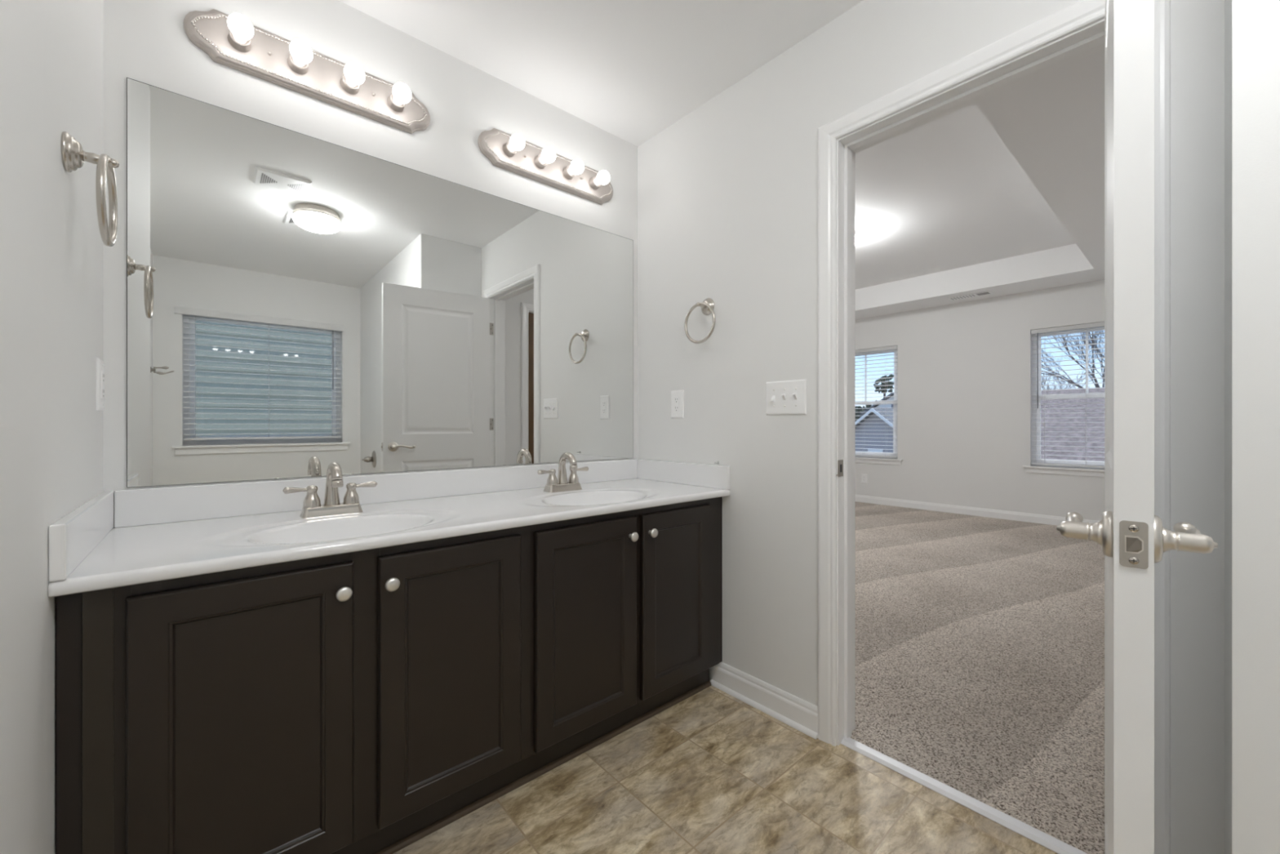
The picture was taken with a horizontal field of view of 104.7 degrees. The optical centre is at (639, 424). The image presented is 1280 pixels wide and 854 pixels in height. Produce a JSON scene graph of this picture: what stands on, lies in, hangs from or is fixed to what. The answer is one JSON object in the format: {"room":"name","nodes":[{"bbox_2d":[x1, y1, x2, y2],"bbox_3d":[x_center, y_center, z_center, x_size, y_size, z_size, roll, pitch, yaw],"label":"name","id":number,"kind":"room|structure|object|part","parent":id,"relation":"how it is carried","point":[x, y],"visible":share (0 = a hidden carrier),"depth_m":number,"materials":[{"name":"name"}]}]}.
{"room":"bathroom","nodes":[
{"label":"bathroom","id":0,"kind":"room"},
{"bbox_2d":[0,0,103,853],"bbox_3d":[-1.115,-0.145,0.787,0.281,2.440,1.020,0,0,-41],"label":"wall","id":1,"kind":"structure","parent":0,"point":[51,51],"depth_m":0.78,"materials":[{"name":"paint"}]},
{"bbox_2d":[61,131,119,246],"bbox_3d":[-1.044,-0.445,0.942,0.070,0.196,0.169,0,0,-41],"label":"towel ring","id":2,"kind":"object","parent":1,"relation":"attached to","point":[73,156],"visible":1,"depth_m":0.92,"materials":[{"name":"silver metal"}]},
{"bbox_3d":[-1.036,-0.508,0.949,0.049,0.021,0.021,0,0,-41],"label":"post","id":3,"kind":"part","parent":2,"relation":"part of","materials":[{"name":"silver metal"}]},
{"bbox_2d":[96,357,104,410],"bbox_3d":[-1.312,-0.097,1.202,0.008,0.125,0.078,0,0,-41],"label":"wall outlet","id":4,"kind":"object","parent":1,"relation":"attached to","point":[100,363],"visible":1,"depth_m":1.18,"materials":[{"name":"white plastic"}]},
{"bbox_2d":[101,370,104,398],"bbox_3d":[-1.310,-0.097,1.203,0.003,0.067,0.033,0,0,-41],"label":"receptacle","id":5,"kind":"object","parent":4,"relation":"attached to","point":[102,371],"depth_m":1.20,"materials":[{"name":"white plastic"}]},
{"bbox_2d":[103,0,637,490],"bbox_3d":[-0.770,-0.145,1.844,1.909,2.440,0.120,0,0,-41],"label":"wall","id":6,"kind":"structure","parent":0,"point":[147,42],"depth_m":1.60,"materials":[{"name":"paint"}]},
{"bbox_2d":[183,8,430,133],"bbox_3d":[-0.962,-1.093,1.517,0.650,0.143,0.121,0,0,-41],"label":"vanity light bar","id":7,"kind":"object","parent":6,"relation":"attached to","point":[232,41],"visible":1,"depth_m":1.49,"materials":[{"name":"silver metal"}]},
{"bbox_2d":[226,13,253,52],"bbox_3d":[-1.111,-1.093,1.373,0.057,0.057,0.100,0,0,-41],"label":"bulb","id":8,"kind":"object","parent":7,"relation":"attached to","point":[240,31],"depth_m":1.36,"materials":[{"name":"white glass"}]},
{"bbox_2d":[287,39,312,74],"bbox_3d":[-1.007,-1.093,1.463,0.057,0.057,0.100,0,0,-41],"label":"bulb","id":9,"kind":"object","parent":7,"relation":"attached to","point":[300,55],"depth_m":1.45,"materials":[{"name":"white glass"}]},
{"bbox_2d":[340,62,364,94],"bbox_3d":[-0.903,-1.093,1.554,0.057,0.057,0.100,0,0,-41],"label":"bulb","id":10,"kind":"object","parent":7,"relation":"attached to","point":[353,77],"depth_m":1.55,"materials":[{"name":"white glass"}]},
{"bbox_2d":[387,82,411,111],"bbox_3d":[-0.799,-1.093,1.645,0.057,0.057,0.100,0,0,-41],"label":"bulb","id":11,"kind":"object","parent":7,"relation":"attached to","point":[399,97],"depth_m":1.64,"materials":[{"name":"white glass"}]},
{"bbox_2d":[114,458,636,527],"bbox_3d":[-0.678,0.215,1.830,1.747,0.095,0.020,0,0,-41],"label":"backsplash","id":12,"kind":"structure","parent":6,"relation":"attached to","point":[154,505],"depth_m":1.53,"materials":[{"name":"stone"}]},
{"bbox_2d":[126,77,633,487],"bbox_3d":[-0.680,-0.366,1.839,1.716,1.059,0.004,0,0,-41],"label":"mirror","id":13,"kind":"object","parent":6,"relation":"attached to","point":[298,304],"visible":1,"depth_m":1.59,"materials":[{"name":"silver mirror"}]},
{"bbox_2d":[477,128,613,204],"bbox_3d":[-0.338,-1.087,2.062,0.650,0.143,0.121,0,0,-41],"label":"vanity light bar","id":14,"kind":"object","parent":6,"relation":"attached to","point":[505,151],"visible":1,"depth_m":2.04,"materials":[{"name":"silver metal"}]},
{"bbox_2d":[502,133,524,156],"bbox_3d":[-0.487,-1.087,1.918,0.057,0.057,0.100,0,0,-41],"label":"bulb","id":15,"kind":"object","parent":14,"relation":"attached to","point":[512,146],"depth_m":1.91,"materials":[{"name":"white glass"}]},
{"bbox_2d":[533,146,555,168],"bbox_3d":[-0.383,-1.087,2.008,0.057,0.057,0.100,0,0,-41],"label":"bulb","id":16,"kind":"object","parent":14,"relation":"attached to","point":[542,160],"depth_m":2.01,"materials":[{"name":"white glass"}]},
{"bbox_2d":[563,159,584,179],"bbox_3d":[-0.279,-1.087,2.099,0.057,0.057,0.100,0,0,-41],"label":"bulb","id":17,"kind":"object","parent":14,"relation":"attached to","point":[571,171],"depth_m":2.10,"materials":[{"name":"white glass"}]},
{"bbox_2d":[589,170,609,189],"bbox_3d":[-0.175,-1.087,2.190,0.057,0.057,0.100,0,0,-41],"label":"bulb","id":18,"kind":"object","parent":14,"relation":"attached to","point":[596,181],"depth_m":2.19,"materials":[{"name":"white glass"}]},
{"bbox_2d":[337,0,863,146],"bbox_3d":[0.445,-1.425,0.337,2.060,0.120,3.989,0,0,-41],"label":"ceiling","id":19,"kind":"structure","parent":0,"point":[630,70],"depth_m":1.76,"materials":[{"name":"paint"}]},
{"bbox_2d":[393,501,1104,853],"bbox_3d":[1.601,1.121,3.058,7.360,0.108,6.569,0,0,-41],"label":"floor","id":20,"kind":"structure","parent":0,"point":[980,641],"depth_m":1.65,"materials":[{"name":"beige carpet"}]},
{"bbox_2d":[56,496,722,853],"bbox_3d":[-0.492,0.682,1.615,1.783,0.786,0.582,0,0,-41],"label":"vanity cabinet","id":21,"kind":"object","parent":20,"relation":"on","point":[374,700],"visible":0.88,"depth_m":1.16,"materials":[{"name":"brown wood"}]},
{"bbox_3d":[-0.796,0.636,1.015,0.364,0.642,0.019,0,0,-41],"label":"door","id":22,"kind":"part","parent":21,"relation":"part of","materials":[{"name":"black wood"}]},
{"bbox_3d":[-0.797,0.636,1.016,0.238,0.516,0.005,0,0,-41],"label":"door panel","id":23,"kind":"part","parent":21,"relation":"part of","materials":[{"name":"black wood"}]},
{"bbox_3d":[-0.661,0.376,1.101,0.032,0.032,0.030,0,0,-41],"label":"knob","id":24,"kind":"part","parent":21,"relation":"part of","materials":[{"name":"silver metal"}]},
{"bbox_2d":[48,458,730,597],"bbox_3d":[-0.497,0.273,1.622,1.788,0.211,0.572,0,0,-41],"label":"countertop","id":25,"kind":"structure","parent":21,"relation":"on","point":[117,538],"depth_m":1.36,"materials":[{"name":"stone"}]},
{"bbox_2d":[282,462,377,518],"bbox_3d":[-0.884,0.186,1.426,0.237,0.153,0.120,0,0,-41],"label":"faucet","id":26,"kind":"object","parent":25,"relation":"on","point":[312,506],"visible":1,"depth_m":1.43,"materials":[{"name":"silver metal"}]},
{"bbox_3d":[-0.966,0.183,1.387,0.062,0.018,0.019,0,0,-44],"label":"lever","id":27,"kind":"part","parent":26,"relation":"part of","materials":[{"name":"silver metal"}]},
{"bbox_3d":[-0.941,0.205,1.416,0.043,0.062,0.044,0,0,-41],"label":"handle","id":28,"kind":"part","parent":26,"relation":"part of","materials":[{"name":"silver metal"}]},
{"bbox_3d":[-0.904,0.249,1.449,0.154,0.027,0.058,0,0,-41],"label":"plate","id":29,"kind":"part","parent":26,"relation":"part of","materials":[{"name":"silver metal"}]},
{"bbox_3d":[-0.883,0.174,1.425,0.042,0.129,0.114,0,0,-41],"label":"spout","id":30,"kind":"part","parent":26,"relation":"part of","materials":[{"name":"silver metal"}]},
{"bbox_3d":[-0.866,0.205,1.481,0.043,0.062,0.044,0,0,-41],"label":"handle","id":31,"kind":"part","parent":26,"relation":"part of","materials":[{"name":"silver metal"}]},
{"bbox_3d":[-0.836,0.183,1.505,0.062,0.018,0.019,0,0,-29],"label":"lever","id":32,"kind":"part","parent":26,"relation":"part of","materials":[{"name":"silver metal"}]},
{"bbox_2d":[537,452,588,492],"bbox_3d":[-0.287,0.186,1.947,0.237,0.153,0.120,0,0,-41],"label":"faucet","id":33,"kind":"object","parent":25,"relation":"on","point":[561,484],"visible":1,"depth_m":1.95,"materials":[{"name":"silver metal"}]},
{"bbox_3d":[-0.372,0.183,1.910,0.019,0.018,0.062,0,0,37],"label":"lever","id":34,"kind":"part","parent":33,"relation":"part of","materials":[{"name":"silver metal"}]},
{"bbox_3d":[-0.344,0.205,1.937,0.043,0.062,0.044,0,0,-41],"label":"handle","id":35,"kind":"part","parent":33,"relation":"part of","materials":[{"name":"silver metal"}]},
{"bbox_3d":[-0.307,0.249,1.970,0.154,0.027,0.058,0,0,-41],"label":"plate","id":36,"kind":"part","parent":33,"relation":"part of","materials":[{"name":"silver metal"}]},
{"bbox_3d":[-0.286,0.174,1.946,0.042,0.129,0.114,0,0,-41],"label":"spout","id":37,"kind":"part","parent":33,"relation":"part of","materials":[{"name":"silver metal"}]},
{"bbox_3d":[-0.270,0.205,2.002,0.043,0.062,0.044,0,0,-41],"label":"handle","id":38,"kind":"part","parent":33,"relation":"part of","materials":[{"name":"silver metal"}]},
{"bbox_3d":[-0.239,0.183,2.026,0.062,0.018,0.019,0,0,-29],"label":"lever","id":39,"kind":"part","parent":33,"relation":"part of","materials":[{"name":"silver metal"}]},
{"bbox_3d":[-0.587,0.376,1.166,0.032,0.032,0.030,0,0,-41],"label":"knob","id":40,"kind":"part","parent":21,"relation":"part of","materials":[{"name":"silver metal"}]},
{"bbox_3d":[-0.481,0.636,1.290,0.368,0.642,0.019,0,0,-41],"label":"door","id":41,"kind":"part","parent":21,"relation":"part of","materials":[{"name":"black wood"}]},
{"bbox_3d":[-0.482,0.636,1.291,0.242,0.516,0.005,0,0,-41],"label":"door panel","id":42,"kind":"part","parent":21,"relation":"part of","materials":[{"name":"black wood"}]},
{"bbox_3d":[-0.161,0.636,1.569,0.385,0.642,0.019,0,0,-41],"label":"door","id":43,"kind":"part","parent":21,"relation":"part of","materials":[{"name":"black wood"}]},
{"bbox_3d":[-0.162,0.636,1.570,0.259,0.516,0.005,0,0,-41],"label":"door panel","id":44,"kind":"part","parent":21,"relation":"part of","materials":[{"name":"black wood"}]},
{"bbox_3d":[-0.023,0.376,1.658,0.032,0.032,0.030,0,0,-41],"label":"knob","id":45,"kind":"part","parent":21,"relation":"part of","materials":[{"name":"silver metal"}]},
{"bbox_3d":[0.044,0.376,1.716,0.032,0.032,0.030,0,0,-41],"label":"knob","id":46,"kind":"part","parent":21,"relation":"part of","materials":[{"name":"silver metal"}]},
{"bbox_3d":[0.140,0.636,1.832,0.357,0.642,0.019,0,0,-41],"label":"door","id":47,"kind":"part","parent":21,"relation":"part of","materials":[{"name":"black wood"}]},
{"bbox_3d":[0.139,0.636,1.833,0.231,0.516,0.005,0,0,-41],"label":"door panel","id":48,"kind":"part","parent":21,"relation":"part of","materials":[{"name":"black wood"}]},
{"bbox_2d":[840,737,1087,853],"bbox_3d":[0.919,1.069,1.417,0.042,0.012,0.688,0,0,-41],"label":"threshold","id":49,"kind":"object","parent":20,"relation":"on","point":[1031,833],"visible":1,"depth_m":1.40,"materials":[{"name":"metal"}]},
{"bbox_2d":[637,0,1224,853],"bbox_3d":[0.451,-0.375,1.988,0.120,2.900,6.469,0,0,-41],"label":"wall","id":50,"kind":"structure","parent":0,"point":[727,193],"depth_m":1.77,"materials":[{"name":"paint"}]},
{"bbox_2d":[671,390,684,417],"bbox_3d":[0.166,-0.091,2.216,0.008,0.125,0.078,0,0,-41],"label":"wall outlet","id":51,"kind":"object","parent":50,"relation":"attached to","point":[677,396],"visible":1,"depth_m":2.21,"materials":[{"name":"white plastic"}]},
{"bbox_2d":[674,396,679,411],"bbox_3d":[0.164,-0.091,2.215,0.003,0.067,0.033,0,0,-41],"label":"receptacle","id":52,"kind":"object","parent":51,"relation":"attached to","point":[676,398],"depth_m":2.21,"materials":[{"name":"white plastic"}]},
{"bbox_2d":[684,297,715,343],"bbox_3d":[0.261,-0.434,2.061,0.070,0.196,0.169,0,0,-41],"label":"towel ring","id":53,"kind":"object","parent":50,"relation":"attached to","point":[707,306],"visible":1,"depth_m":2.06,"materials":[{"name":"silver metal"}]},
{"bbox_3d":[0.253,-0.497,2.054,0.049,0.021,0.021,0,0,-41],"label":"post","id":54,"kind":"part","parent":53,"relation":"part of","materials":[{"name":"silver metal"}]},
{"bbox_2d":[710,662,817,738],"bbox_3d":[0.454,1.025,1.873,0.026,0.100,0.475,0,0,-41],"label":"baseboard","id":55,"kind":"structure","parent":50,"relation":"attached to","point":[798,713],"depth_m":1.84,"materials":[{"name":"paint"}]},
{"bbox_2d":[765,378,806,414],"bbox_3d":[0.525,-0.098,1.797,0.020,0.124,0.166,0,0,-41],"label":"switch plate","id":56,"kind":"object","parent":50,"relation":"attached to","point":[785,397],"visible":1,"depth_m":1.79,"materials":[{"name":"white plastic"}]},
{"bbox_2d":[817,0,1170,853],"bbox_3d":[0.929,0.029,1.426,0.138,2.094,0.826,0,0,-41],"label":"door frame","id":57,"kind":"structure","parent":50,"relation":"attached to","point":[1082,14],"depth_m":1.54,"materials":[{"name":"paint"}]},
{"bbox_3d":[0.673,0.147,1.659,0.038,0.056,0.007,0,0,-32],"label":"strike plate","id":58,"kind":"part","parent":57,"relation":"part of","materials":[{"name":"metal"}]},
{"bbox_2d":[1056,0,1217,853],"bbox_3d":[0.886,0.061,0.869,0.758,2.004,0.165,0,0,-41],"label":"door","id":59,"kind":"structure","parent":50,"relation":"in","point":[1131,538],"depth_m":0.62,"materials":[{"name":"paint"}]},
{"bbox_3d":[0.656,0.150,0.747,0.015,0.027,0.121,0,0,42],"label":"lever arm","id":60,"kind":"part","parent":59,"relation":"part of","materials":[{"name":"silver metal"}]},
{"bbox_3d":[0.615,0.149,0.615,0.025,0.057,0.002,0,0,43],"label":"latch plate","id":61,"kind":"part","parent":59,"relation":"part of","materials":[{"name":"metal"}]},
{"bbox_3d":[0.743,0.150,0.666,0.015,0.027,0.121,0,0,44],"label":"lever arm","id":62,"kind":"part","parent":59,"relation":"part of","materials":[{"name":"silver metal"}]},
{"bbox_2d":[854,48,1104,319],"bbox_3d":[1.768,-1.640,4.410,5.050,0.370,4.550,0,0,-41],"label":"ceiling","id":63,"kind":"structure","parent":0,"point":[1002,193],"depth_m":3.67,"materials":[{"name":"paint"}]},
{"bbox_2d":[854,229,857,244],"bbox_3d":[1.804,-1.647,4.452,0.300,0.155,0.300,0,0,-41],"label":"ceiling light","id":64,"kind":"object","parent":63,"relation":"attached to","point":[855,237],"visible":0.08,"depth_m":4.37,"materials":[{"name":"white glass"}]},
{"bbox_3d":[1.804,-1.624,4.452,0.300,0.109,0.300,0,0,-41],"label":"lamp shade","id":65,"kind":"part","parent":64,"relation":"part of","materials":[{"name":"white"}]},
{"bbox_2d":[946,290,993,300],"bbox_3d":[3.721,-1.451,5.564,0.150,0.008,0.420,0,0,-41],"label":"ceiling vent","id":66,"kind":"object","parent":63,"relation":"in","point":[987,292],"visible":1,"depth_m":5.55,"materials":[{"name":"white plastic"}]},
{"bbox_2d":[854,279,1104,520],"bbox_3d":[3.730,-0.375,6.109,0.140,2.900,4.770,0,0,-41],"label":"wall","id":67,"kind":"structure","parent":0,"point":[965,370],"depth_m":5.77,"materials":[{"name":"paint"}]},
{"bbox_2d":[861,473,866,483],"bbox_3d":[3.069,0.740,6.753,0.008,0.125,0.078,0,0,-41],"label":"wall outlet","id":68,"kind":"object","parent":67,"relation":"attached to","point":[864,477],"visible":1,"depth_m":6.75,"materials":[{"name":"white plastic"}]},
{"bbox_2d":[854,349,902,465],"bbox_3d":[3.086,-0.254,6.794,0.139,1.560,1.032,0,0,-41],"label":"window","id":69,"kind":"structure","parent":67,"relation":"in","point":[871,460],"depth_m":6.54,"materials":[{"name":"plastic"}]},
{"bbox_3d":[3.126,-0.635,6.829,0.022,0.712,0.816,0,0,-41],"label":"sash","id":70,"kind":"part","parent":69,"relation":"part of","materials":[{"name":"plastic"}]},
{"bbox_3d":[3.108,0.048,6.813,0.022,0.722,0.816,0,0,-41],"label":"sash","id":71,"kind":"part","parent":69,"relation":"part of","materials":[{"name":"glass"}]},
{"bbox_2d":[854,345,897,457],"bbox_3d":[3.079,-0.296,6.788,0.053,1.467,0.890,0,0,-41],"label":"window blind","id":72,"kind":"object","parent":69,"relation":"attached to","point":[895,347],"visible":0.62,"depth_m":6.61,"materials":[{"name":"white plastic"}]},
{"bbox_3d":[3.079,0.428,6.788,0.052,0.018,0.886,0,0,-41],"label":"rail","id":73,"kind":"part","parent":72,"relation":"part of","materials":[{"name":"white plastic"}]},
{"bbox_3d":[3.274,-0.284,6.564,0.053,1.406,0.002,0,0,-41],"label":"ladder cord","id":74,"kind":"part","parent":72,"relation":"part of","materials":[{"name":"white fabric"}]},
{"bbox_3d":[3.084,0.461,6.792,0.134,0.020,1.032,0,0,-41],"label":"sill","id":75,"kind":"part","parent":69,"relation":"part of","materials":[{"name":"paint"}]},
{"bbox_2d":[854,494,1098,525],"bbox_3d":[3.665,1.020,6.066,0.014,0.095,4.550,0,0,-41],"label":"baseboard","id":76,"kind":"structure","parent":67,"relation":"attached to","point":[1002,514],"depth_m":5.82,"materials":[{"name":"paint"}]},
{"bbox_2d":[1022,326,1104,476],"bbox_3d":[4.588,-0.254,5.073,0.139,1.560,1.032,0,0,-41],"label":"window","id":77,"kind":"structure","parent":67,"relation":"in","point":[1072,470],"depth_m":5.31,"materials":[{"name":"plastic"}]},
{"bbox_3d":[4.586,0.461,5.072,0.134,0.020,1.032,0,0,-41],"label":"sill","id":78,"kind":"part","parent":77,"relation":"part of","materials":[{"name":"paint"}]},
{"bbox_2d":[1031,321,1104,467],"bbox_3d":[4.575,-0.296,5.062,0.068,1.467,0.890,0,0,-41],"label":"window blind","id":79,"kind":"object","parent":77,"relation":"attached to","point":[1045,331],"visible":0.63,"depth_m":5.17,"materials":[{"name":"white plastic"}]},
{"bbox_3d":[4.362,-0.284,5.317,0.053,1.406,0.002,0,0,-41],"label":"ladder cord","id":80,"kind":"part","parent":79,"relation":"part of","materials":[{"name":"white fabric"}]},
{"bbox_3d":[4.580,0.428,5.067,0.052,0.018,0.886,0,0,-41],"label":"rail","id":81,"kind":"part","parent":79,"relation":"part of","materials":[{"name":"white plastic"}]},
{"bbox_3d":[4.628,-0.635,5.109,0.022,0.712,0.816,0,0,-41],"label":"sash","id":82,"kind":"part","parent":77,"relation":"part of","materials":[{"name":"plastic"}]},
{"bbox_3d":[4.610,0.048,5.093,0.022,0.722,0.816,0,0,-41],"label":"sash","id":83,"kind":"part","parent":77,"relation":"part of","materials":[{"name":"glass"}]},
{"bbox_2d":[1224,0,1279,853],"bbox_3d":[1.704,-0.145,0.121,0.446,2.440,2.007,0,0,-41],"label":"wall partition","id":84,"kind":"structure","parent":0,"point":[1251,27],"depth_m":0.72,"materials":[{"name":"paint"}]},
{"label":"outside","id":85,"kind":"structure","parent":0,"visible":0},
{"bbox_3d":[44.980,4.425,61.592,134.400,0.100,150.000,0,0,-41],"label":"ground","id":86,"kind":"structure","parent":85,"visible":0},
{"bbox_2d":[854,400,877,422],"bbox_3d":[33.106,0.545,64.946,6.140,7.681,22.036,0,0,-41],"label":"treeline","id":87,"kind":"object","parent":86,"relation":"on","point":[857,411],"visible":0.04,"depth_m":66.93,"materials":[{"name":"green plant"}]},
{"bbox_2d":[854,407,893,452],"bbox_3d":[11.688,1.875,20.837,8.560,5.000,6.500,0,0,-41],"label":"house","id":88,"kind":"structure","parent":86,"relation":"on","point":[868,415],"depth_m":18.28,"materials":[{"name":"grey"}]},
{"bbox_3d":[8.482,0.796,18.040,0.050,2.801,6.460,0,0,-41],"label":"rake trim","id":89,"kind":"part","parent":88,"relation":"part of","materials":[{"name":"white wood"}]},
{"bbox_2d":[859,392,893,415],"bbox_3d":[22.719,0.900,41.703,6.500,6.950,5.300,0,0,-41],"label":"house","id":90,"kind":"structure","parent":86,"relation":"on","point":[889,405],"depth_m":40.25,"materials":[{"name":"grey"}]},
{"bbox_2d":[873,373,893,397],"bbox_3d":[29.512,-0.851,59.803,1.758,10.462,2.378,0,0,-41],"label":"pine tree","id":91,"kind":"object","parent":86,"relation":"on","point":[878,380],"visible":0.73,"depth_m":59.51,"materials":[{"name":"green plant"}]},
{"bbox_2d":[1040,387,1104,461],"bbox_3d":[20.343,1.515,14.082,20.800,5.720,14.800,0,0,-41],"label":"house","id":92,"kind":"structure","parent":86,"relation":"on","point":[1069,407],"depth_m":16.23,"materials":[{"name":"grey"}]},
{"bbox_2d":[1041,330,1104,388],"bbox_3d":[42.675,-5.422,49.446,10.089,19.632,17.287,0,0,-41],"label":"bare tree","id":93,"kind":"object","parent":86,"relation":"on","point":[1092,341],"visible":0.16,"depth_m":48.88,"materials":[{"name":"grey plant"}]},
{"bbox_2d":[1041,368,1104,389],"bbox_3d":[30.581,0.171,35.451,9.128,8.414,5.769,0,0,0],"label":"bare tree","id":94,"kind":"object","parent":86,"relation":"on","point":[1043,382],"visible":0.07,"depth_m":34.19,"materials":[{"name":"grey plant"}]}
]}

